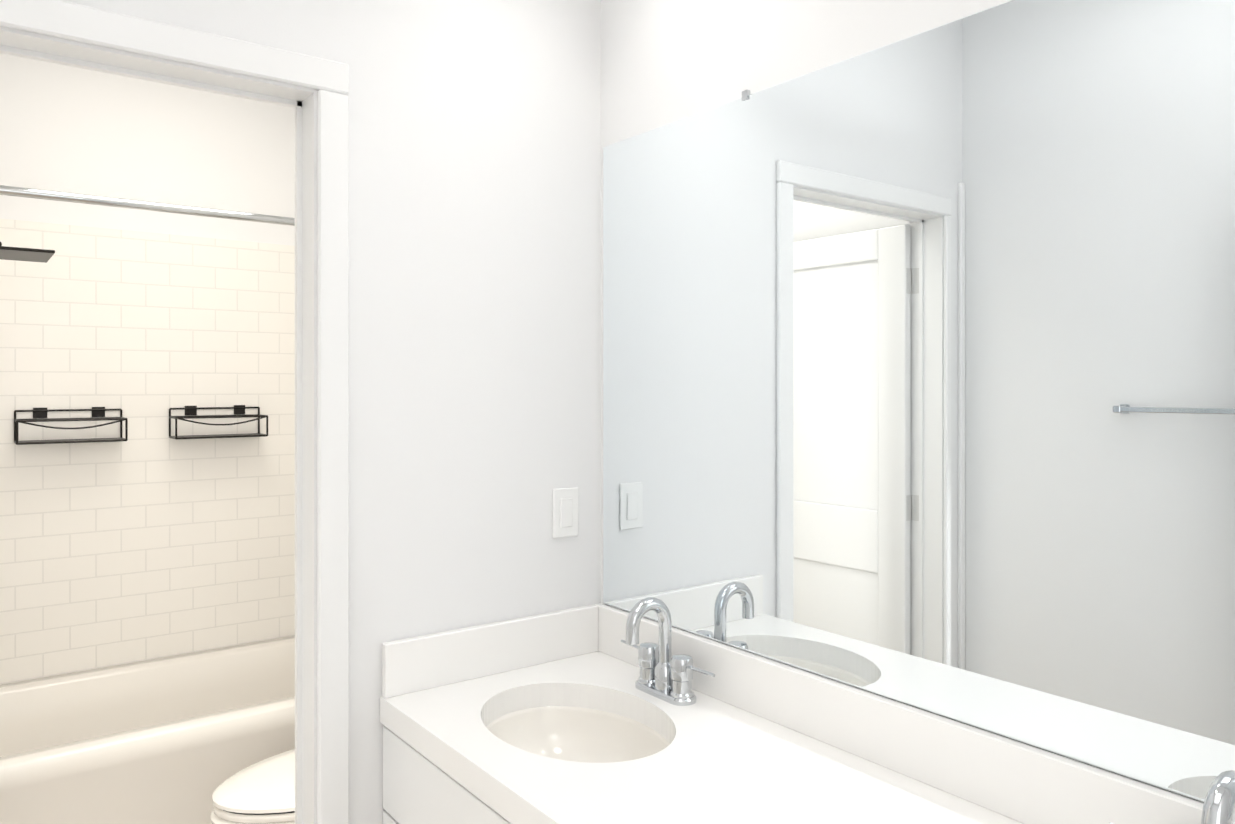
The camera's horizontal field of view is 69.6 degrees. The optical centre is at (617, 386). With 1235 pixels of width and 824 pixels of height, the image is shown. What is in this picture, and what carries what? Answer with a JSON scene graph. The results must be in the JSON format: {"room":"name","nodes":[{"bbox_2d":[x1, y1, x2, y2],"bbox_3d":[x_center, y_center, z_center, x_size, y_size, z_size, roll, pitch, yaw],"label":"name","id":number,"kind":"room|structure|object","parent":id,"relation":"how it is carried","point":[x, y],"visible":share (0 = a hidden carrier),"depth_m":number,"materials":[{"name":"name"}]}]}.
{"room":"bathroom","nodes":[
{"label":"bathroom","id":0,"kind":"room"},
{"bbox_2d":[0,53,294,245],"bbox_3d":[-1.752,0.074,3.216,1.525,2.750,0.120,0,0,-37],"label":"wall","id":1,"kind":"structure","parent":0,"point":[68,129],"depth_m":3.18,"materials":[{"name":"ceramic tile"},{"name":"grout"},{"name":"paint"}]},
{"bbox_2d":[0,219,294,684],"bbox_3d":[-1.714,0.449,3.165,1.509,2.000,0.008,0,0,-37],"label":"wall tile","id":2,"kind":"structure","parent":1,"relation":"attached to","point":[149,539],"depth_m":3.17,"materials":[{"name":"white tile"}]},
{"bbox_2d":[14,407,127,444],"bbox_3d":[-1.836,0.131,2.991,0.317,0.116,0.119,0,0,-37],"label":"basket","id":3,"kind":"object","parent":2,"relation":"attached to","point":[42,412],"visible":1,"depth_m":2.98,"materials":[{"name":"black metal"}]},
{"bbox_2d":[169,405,267,439],"bbox_3d":[-1.466,0.130,3.272,0.317,0.116,0.119,0,0,-37],"label":"basket","id":4,"kind":"object","parent":2,"relation":"attached to","point":[192,410],"visible":1,"depth_m":3.27,"materials":[{"name":"black metal"}]},
{"bbox_2d":[63,0,600,823],"bbox_3d":[-0.668,0.076,1.779,1.480,2.750,0.120,0,0,-37],"label":"wall","id":5,"kind":"structure","parent":0,"point":[474,283],"depth_m":1.95,"materials":[{"name":"white paint"}]},
{"bbox_2d":[0,0,348,823],"bbox_3d":[-0.926,0.402,1.584,0.862,2.097,0.152,0,0,-37],"label":"door frame","id":6,"kind":"structure","parent":5,"relation":"attached to","point":[312,90],"depth_m":1.76,"materials":[{"name":"white paint"}]},
{"bbox_2d":[553,487,577,537],"bbox_3d":[-0.122,0.300,2.111,0.072,0.116,0.008,0,0,-37],"label":"switch plate","id":7,"kind":"object","parent":5,"relation":"attached to","point":[565,512],"visible":1,"depth_m":2.11,"materials":[{"name":"white plastic"}]},
{"bbox_2d":[601,0,1203,802],"bbox_3d":[0.595,0.076,1.437,0.120,2.750,2.190,0,0,-37],"label":"wall","id":8,"kind":"structure","parent":0,"point":[663,62],"depth_m":1.84,"materials":[{"name":"white paint"}]},
{"bbox_2d":[603,0,1234,801],"bbox_3d":[0.481,-0.025,1.483,0.006,1.108,1.702,0,0,-37],"label":"mirror glass","id":9,"kind":"object","parent":8,"relation":"attached to","point":[917,370],"visible":1,"depth_m":1.40,"materials":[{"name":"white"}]},
{"bbox_2d":[742,90,749,100],"bbox_3d":[0.257,-0.580,1.776,0.008,0.018,0.016,0,0,-37],"label":"mirror clip","id":10,"kind":"object","parent":9,"relation":"attached to","point":[745,93],"visible":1,"depth_m":1.76,"materials":[{"name":"silver metal"}]},
{"bbox_3d":[-0.678,1.501,1.603,2.000,0.100,3.990,0,0,-37],"label":"floor","id":11,"kind":"structure","parent":0,"visible":0},
{"bbox_2d":[0,636,294,823],"bbox_3d":[-1.477,1.215,2.854,1.503,0.470,0.769,0,0,-37],"label":"bathtub","id":12,"kind":"object","parent":11,"relation":"on","point":[178,739],"visible":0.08,"depth_m":2.67,"materials":[{"name":"white ceramic"}]},
{"bbox_2d":[210,749,294,823],"bbox_3d":[-0.689,1.052,2.417,0.775,0.795,0.450,0,0,-37],"label":"toilet","id":13,"kind":"object","parent":11,"relation":"on","point":[262,792],"visible":0.25,"depth_m":2.19,"materials":[{"name":"white ceramic"}]},
{"bbox_2d":[380,597,1234,823],"bbox_3d":[0.258,0.943,1.291,0.591,1.016,1.773,0,0,-37],"label":"bathroom vanity","id":14,"kind":"object","parent":11,"relation":"on","point":[599,713],"visible":1,"depth_m":1.58,"materials":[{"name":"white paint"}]},
{"bbox_2d":[620,597,715,705],"bbox_3d":[0.071,0.537,1.831,0.128,0.206,0.296,0,0,-37],"label":"faucet","id":15,"kind":"object","parent":14,"relation":"on","point":[663,679],"depth_m":1.83,"materials":[{"name":"silver metal"}]},
{"bbox_3d":[-1.901,0.075,2.050,0.120,2.750,1.800,0,0,-37],"label":"wall","id":16,"kind":"structure","parent":0,"visible":0},
{"bbox_3d":[-2.055,0.450,2.360,0.008,2.000,0.880,0,0,-37],"label":"wall tile","id":17,"kind":"structure","parent":16,"relation":"attached to","visible":0},
{"bbox_2d":[0,242,54,262],"bbox_3d":[-1.892,-0.519,2.538,0.466,0.267,0.250,0,0,-37],"label":"shower head","id":18,"kind":"object","parent":17,"relation":"attached to","point":[25,254],"visible":1,"depth_m":2.60},
{"bbox_2d":[0,185,294,225],"bbox_3d":[-1.263,-0.510,2.570,1.508,0.060,0.060,0,0,-37],"label":"rail","id":19,"kind":"object","parent":17,"relation":"attached to","point":[108,201],"visible":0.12,"depth_m":2.50,"materials":[{"name":"silver metal"}]}
]}

